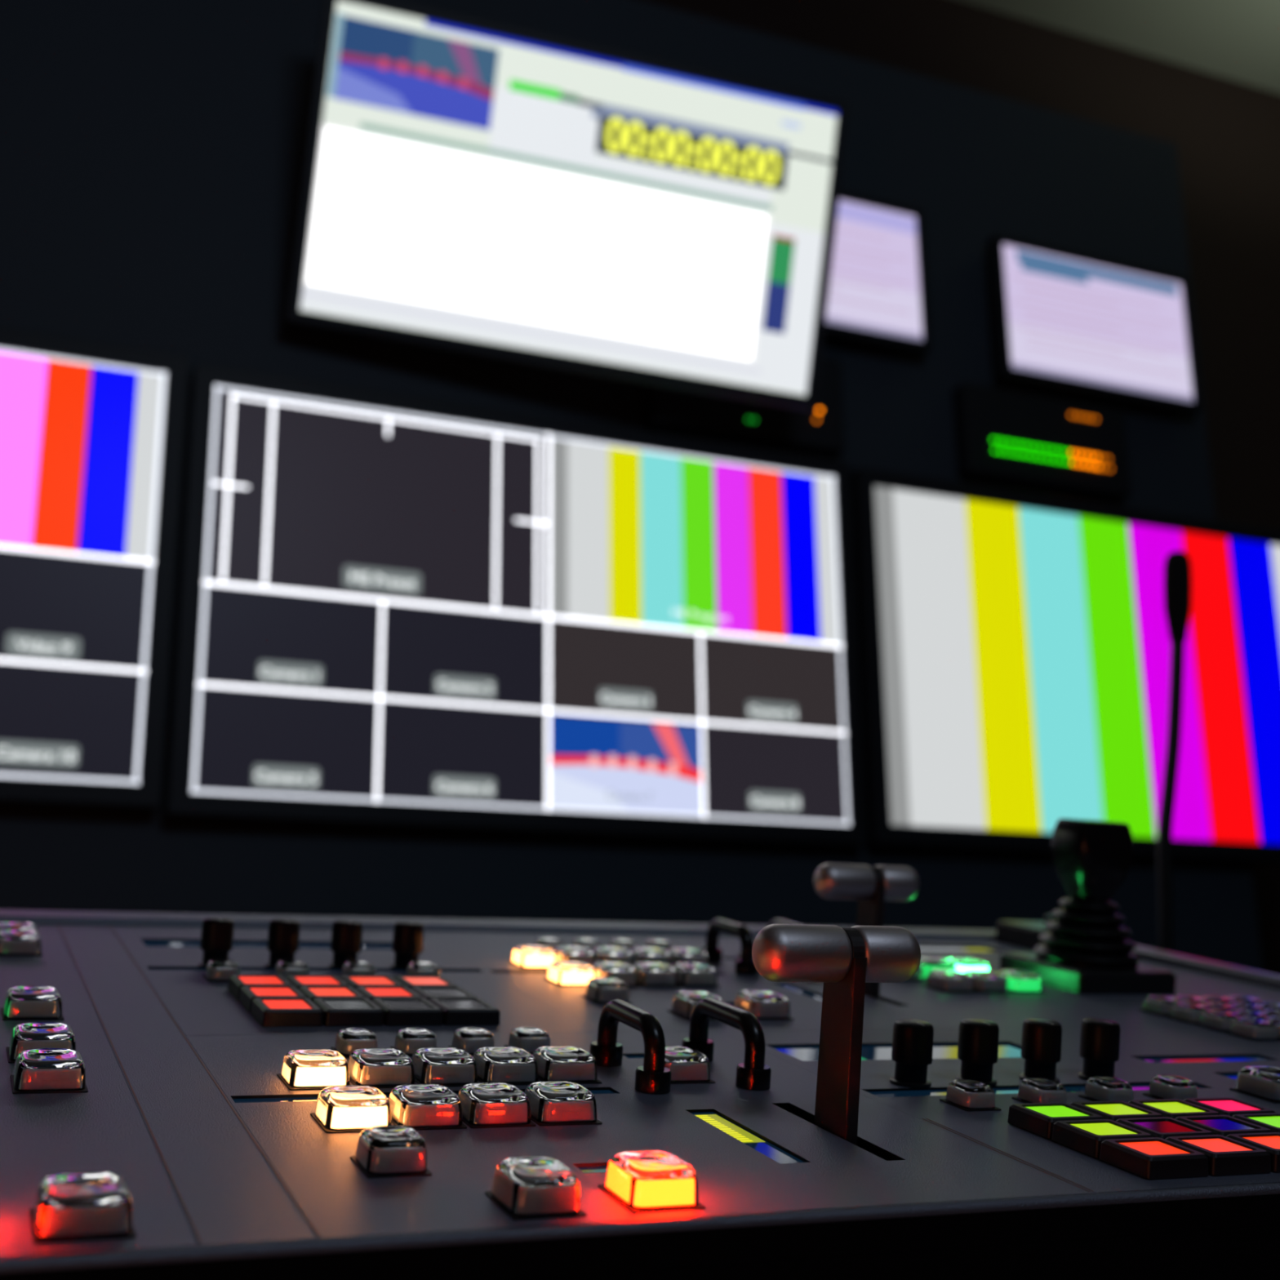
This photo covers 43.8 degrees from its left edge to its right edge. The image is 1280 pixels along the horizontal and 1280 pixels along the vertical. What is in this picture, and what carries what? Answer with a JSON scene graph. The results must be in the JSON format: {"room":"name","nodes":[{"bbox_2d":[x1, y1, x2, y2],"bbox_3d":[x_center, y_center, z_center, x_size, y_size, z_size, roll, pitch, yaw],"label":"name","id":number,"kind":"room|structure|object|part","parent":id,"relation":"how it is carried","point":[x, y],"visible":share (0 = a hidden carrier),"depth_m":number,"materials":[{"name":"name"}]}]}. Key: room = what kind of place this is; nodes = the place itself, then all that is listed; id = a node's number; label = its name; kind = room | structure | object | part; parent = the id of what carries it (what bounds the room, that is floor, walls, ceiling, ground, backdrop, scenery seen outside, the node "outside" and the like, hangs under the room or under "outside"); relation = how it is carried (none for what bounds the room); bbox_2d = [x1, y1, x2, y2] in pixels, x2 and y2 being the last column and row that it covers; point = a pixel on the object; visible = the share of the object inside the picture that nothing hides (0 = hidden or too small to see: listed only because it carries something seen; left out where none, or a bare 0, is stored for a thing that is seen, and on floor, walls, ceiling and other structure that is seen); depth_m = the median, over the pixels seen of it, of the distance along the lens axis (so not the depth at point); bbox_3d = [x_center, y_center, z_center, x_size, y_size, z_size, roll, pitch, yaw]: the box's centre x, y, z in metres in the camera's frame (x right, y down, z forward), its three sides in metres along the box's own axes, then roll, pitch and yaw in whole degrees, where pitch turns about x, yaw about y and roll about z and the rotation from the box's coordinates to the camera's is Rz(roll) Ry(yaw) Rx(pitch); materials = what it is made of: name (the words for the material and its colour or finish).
{"room":"control room","nodes":[
{"label":"control room","id":0,"kind":"room"},
{"bbox_2d":[640,0,1279,975],"bbox_3d":[-0.449,-0.057,2.948,6.300,3.265,0.105,6,-15,-23],"label":"wall","id":1,"kind":"structure","parent":0,"point":[1225,132],"depth_m":3.91,"materials":[{"name":"grey paint"}]},
{"bbox_2d":[960,0,1279,93],"bbox_3d":[0.562,-2.279,1.078,6.300,0.105,5.250,6,-15,-23],"label":"ceiling","id":2,"kind":"structure","parent":0,"point":[1236,40],"depth_m":3.93,"materials":[{"name":"grey paint"}]},
{"bbox_3d":[0.600,0.988,0.252,6.300,0.105,5.250,6,-15,-23],"label":"floor","id":3,"kind":"structure","parent":0,"visible":0},
{"bbox_2d":[0,0,1262,971],"bbox_3d":[-0.485,0.145,2.425,3.341,2.619,0.323,6,-15,-23],"label":"wall panel","id":4,"kind":"object","parent":3,"relation":"on","point":[153,152],"visible":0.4,"depth_m":2.43,"materials":[{"name":"black"}]},
{"bbox_2d":[0,326,189,810],"bbox_3d":[-1.140,-0.135,1.994,1.079,0.647,0.040,6,-15,-23],"label":"monitor","id":5,"kind":"object","parent":4,"relation":"attached to","point":[92,433],"visible":1,"depth_m":2.15,"materials":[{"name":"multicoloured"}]},
{"bbox_2d":[164,362,866,846],"bbox_3d":[-0.144,-0.031,2.416,1.079,0.647,0.040,6,-15,-23],"label":"monitor","id":6,"kind":"object","parent":4,"relation":"attached to","point":[394,609],"visible":1,"depth_m":2.37,"materials":[{"name":"grey"}]},
{"bbox_2d":[285,0,849,410],"bbox_3d":[-0.094,-0.665,2.458,0.860,0.536,0.157,4,-15,-16],"label":"monitor","id":7,"kind":"object","parent":4,"relation":"attached to","point":[470,185],"visible":1,"depth_m":2.44,"materials":[{"name":"grey"}]},
{"bbox_2d":[642,355,845,458],"bbox_3d":[0.177,-0.413,2.662,0.360,0.170,0.040,6,-15,-23],"label":"electronic device","id":8,"kind":"object","parent":4,"relation":"attached to","point":[818,431],"visible":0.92,"depth_m":2.64,"materials":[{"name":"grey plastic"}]},
{"bbox_2d":[823,190,932,355],"bbox_3d":[0.292,-0.662,2.771,0.472,0.279,0.035,6,-15,-23],"label":"monitor","id":9,"kind":"object","parent":4,"relation":"attached to","point":[878,297],"visible":0.48,"depth_m":2.81,"materials":[{"name":"grey"}]},
{"bbox_2d":[951,382,1131,502],"bbox_3d":[0.735,-0.359,2.900,0.360,0.170,0.040,6,-15,-23],"label":"meter","id":10,"kind":"object","parent":4,"relation":"attached to","point":[1003,437],"visible":1,"depth_m":2.88,"materials":[{"name":"black plastic"}]},
{"bbox_2d":[850,466,1279,862],"bbox_3d":[0.859,0.067,2.844,1.079,0.636,0.040,6,-15,-23],"label":"monitor","id":11,"kind":"object","parent":4,"relation":"attached to","point":[1014,646],"visible":0.95,"depth_m":2.77,"materials":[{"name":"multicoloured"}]},
{"bbox_2d":[986,233,1201,415],"bbox_3d":[0.858,-0.590,3.008,0.459,0.284,0.035,6,-15,-23],"label":"monitor","id":12,"kind":"object","parent":4,"relation":"attached to","point":[1065,321],"visible":1,"depth_m":2.99,"materials":[{"name":"grey"}]},
{"bbox_3d":[0.029,0.686,0.718,1.680,0.722,1.060,6,-15,-23],"label":"desk","id":13,"kind":"object","parent":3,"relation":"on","visible":0},
{"bbox_2d":[0,909,1279,1279],"bbox_3d":[-0.092,0.181,0.599,0.993,0.193,0.556,6,-15,-23],"label":"housing","id":14,"kind":"object","parent":13,"relation":"on","point":[1228,1232],"visible":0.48,"depth_m":0.38,"materials":[{"name":"black metal"}]},
{"bbox_2d":[0,921,198,1257],"bbox_3d":[-0.350,0.114,0.464,0.366,0.101,0.472,6,-15,-23],"label":"module","id":15,"kind":"object","parent":14,"relation":"attached to","point":[82,1170],"visible":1,"depth_m":0.39,"materials":[{"name":"black plastic"}]},
{"bbox_2d":[57,924,321,1246],"bbox_3d":[-0.171,0.132,0.540,0.025,0.101,0.472,6,-15,-23],"label":"module","id":16,"kind":"object","parent":14,"relation":"attached to","point":[228,1191],"visible":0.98,"depth_m":0.42,"materials":[{"name":"grey paint"}]},
{"bbox_2d":[111,916,597,1035],"bbox_3d":[-0.134,0.142,0.671,0.148,0.059,0.265,6,-15,-23],"label":"module","id":17,"kind":"object","parent":14,"relation":"attached to","point":[216,977],"visible":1,"depth_m":0.62,"materials":[{"name":"black"}]},
{"bbox_3d":[-0.176,0.126,0.663,0.013,0.019,0.013,6,-4,-23],"label":"rotary knob","id":18,"kind":"part","parent":17,"relation":"part of","materials":[{"name":"black plastic"}]},
{"bbox_3d":[-0.151,0.128,0.674,0.013,0.019,0.013,6,-4,-23],"label":"rotary knob","id":19,"kind":"part","parent":17,"relation":"part of","materials":[{"name":"black plastic"}]},
{"bbox_3d":[-0.126,0.130,0.684,0.013,0.019,0.013,6,-4,-23],"label":"rotary knob","id":20,"kind":"part","parent":17,"relation":"part of","materials":[{"name":"black plastic"}]},
{"bbox_3d":[-0.101,0.133,0.695,0.013,0.019,0.013,6,-4,-23],"label":"rotary knob","id":21,"kind":"part","parent":17,"relation":"part of","materials":[{"name":"black plastic"}]},
{"bbox_3d":[-0.183,0.148,0.817,0.958,0.010,0.032,6,-4,-23],"label":"rail","id":22,"kind":"part","parent":14,"relation":"part of","materials":[{"name":"grey metal"}]},
{"bbox_2d":[186,924,1086,1239],"bbox_3d":[-0.018,0.123,0.463,0.193,0.075,0.208,6,-15,-23],"label":"module","id":23,"kind":"object","parent":14,"relation":"attached to","point":[408,1131],"visible":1,"depth_m":0.43,"materials":[{"name":"black plastic"}]},
{"bbox_3d":[-0.018,0.137,0.459,0.193,0.006,0.211,6,-4,-23],"label":"panel plate","id":24,"kind":"part","parent":23,"relation":"part of","materials":[{"name":"grey paint"}]},
{"bbox_3d":[0.057,0.112,0.451,0.004,0.061,0.018,6,-4,-23],"label":"fader lever","id":25,"kind":"part","parent":23,"relation":"part of","materials":[{"name":"grey metal"}]},
{"bbox_2d":[423,862,1023,1031],"bbox_3d":[0.023,0.148,0.740,0.193,0.078,0.265,6,-15,-23],"label":"module","id":26,"kind":"object","parent":14,"relation":"attached to","point":[665,977],"visible":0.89,"depth_m":0.71,"materials":[{"name":"black plastic"}]},
{"bbox_3d":[0.023,0.158,0.738,0.193,0.006,0.270,6,-4,-23],"label":"panel plate","id":27,"kind":"part","parent":26,"relation":"part of","materials":[{"name":"grey paint"}]},
{"bbox_3d":[0.103,0.133,0.717,0.004,0.061,0.018,6,-4,-23],"label":"fader lever","id":28,"kind":"part","parent":26,"relation":"part of","materials":[{"name":"grey metal"}]},
{"bbox_2d":[753,937,1182,1027],"bbox_3d":[0.145,0.169,0.790,0.074,0.059,0.265,6,-15,-23],"label":"module","id":29,"kind":"object","parent":14,"relation":"attached to","point":[1017,995],"visible":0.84,"depth_m":0.74,"materials":[{"name":"black plastic"}]},
{"bbox_2d":[719,1017,1279,1194],"bbox_3d":[0.172,0.154,0.540,0.222,0.050,0.208,6,-15,-23],"label":"module","id":30,"kind":"object","parent":14,"relation":"attached to","point":[1100,1106],"visible":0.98,"depth_m":0.51,"materials":[{"name":"black metal"}]},
{"bbox_3d":[0.089,0.135,0.522,0.013,0.019,0.013,6,-4,-23],"label":"rotary knob","id":31,"kind":"part","parent":30,"relation":"part of","materials":[{"name":"black plastic"}]},
{"bbox_3d":[0.113,0.137,0.532,0.013,0.019,0.013,6,-4,-23],"label":"rotary knob","id":32,"kind":"part","parent":30,"relation":"part of","materials":[{"name":"black plastic"}]},
{"bbox_3d":[0.137,0.139,0.542,0.013,0.019,0.013,6,-4,-23],"label":"rotary knob","id":33,"kind":"part","parent":30,"relation":"part of","materials":[{"name":"black plastic"}]},
{"bbox_3d":[0.159,0.141,0.552,0.013,0.019,0.013,6,-4,-23],"label":"rotary knob","id":34,"kind":"part","parent":30,"relation":"part of","materials":[{"name":"black plastic"}]},
{"bbox_2d":[917,939,1279,1001],"bbox_3d":[0.235,0.180,0.862,0.149,0.047,0.205,6,-15,-23],"label":"module","id":35,"kind":"object","parent":14,"relation":"attached to","point":[1188,982],"visible":0.29,"depth_m":0.85,"materials":[{"name":"black"}]},
{"bbox_2d":[995,915,1056,951],"bbox_3d":[0.249,0.177,0.952,0.052,0.025,0.054,6,-15,-23],"label":"control box","id":36,"kind":"object","parent":35,"relation":"on","point":[1022,934],"visible":0.22,"depth_m":0.95,"materials":[{"name":"black plastic"}]},
{"bbox_2d":[999,817,1176,994],"bbox_3d":[0.224,0.136,0.810,0.059,0.089,0.068,6,-15,-23],"label":"joystick","id":37,"kind":"object","parent":35,"relation":"on","point":[1086,950],"visible":1,"depth_m":0.79,"materials":[{"name":"black plastic"}]},
{"bbox_2d":[1091,995,1279,1053],"bbox_3d":[0.330,0.172,0.641,0.149,0.062,0.268,6,-15,-23],"label":"module","id":38,"kind":"object","parent":14,"relation":"in","point":[1253,1021],"visible":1,"depth_m":0.69,"materials":[{"name":"black plastic"}]},
{"bbox_3d":[0.363,0.182,0.781,0.015,0.013,0.524,6,-4,-23],"label":"rail","id":39,"kind":"part","parent":14,"relation":"part of","materials":[{"name":"silver metal"}]},
{"bbox_2d":[1157,551,1191,952],"bbox_3d":[0.396,0.173,1.223,0.116,0.512,0.116,6,-15,-23],"label":"gooseneck microphone","id":40,"kind":"object","parent":13,"relation":"on","point":[1177,566],"visible":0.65,"depth_m":1.26,"materials":[{"name":"black plastic"}]}
]}

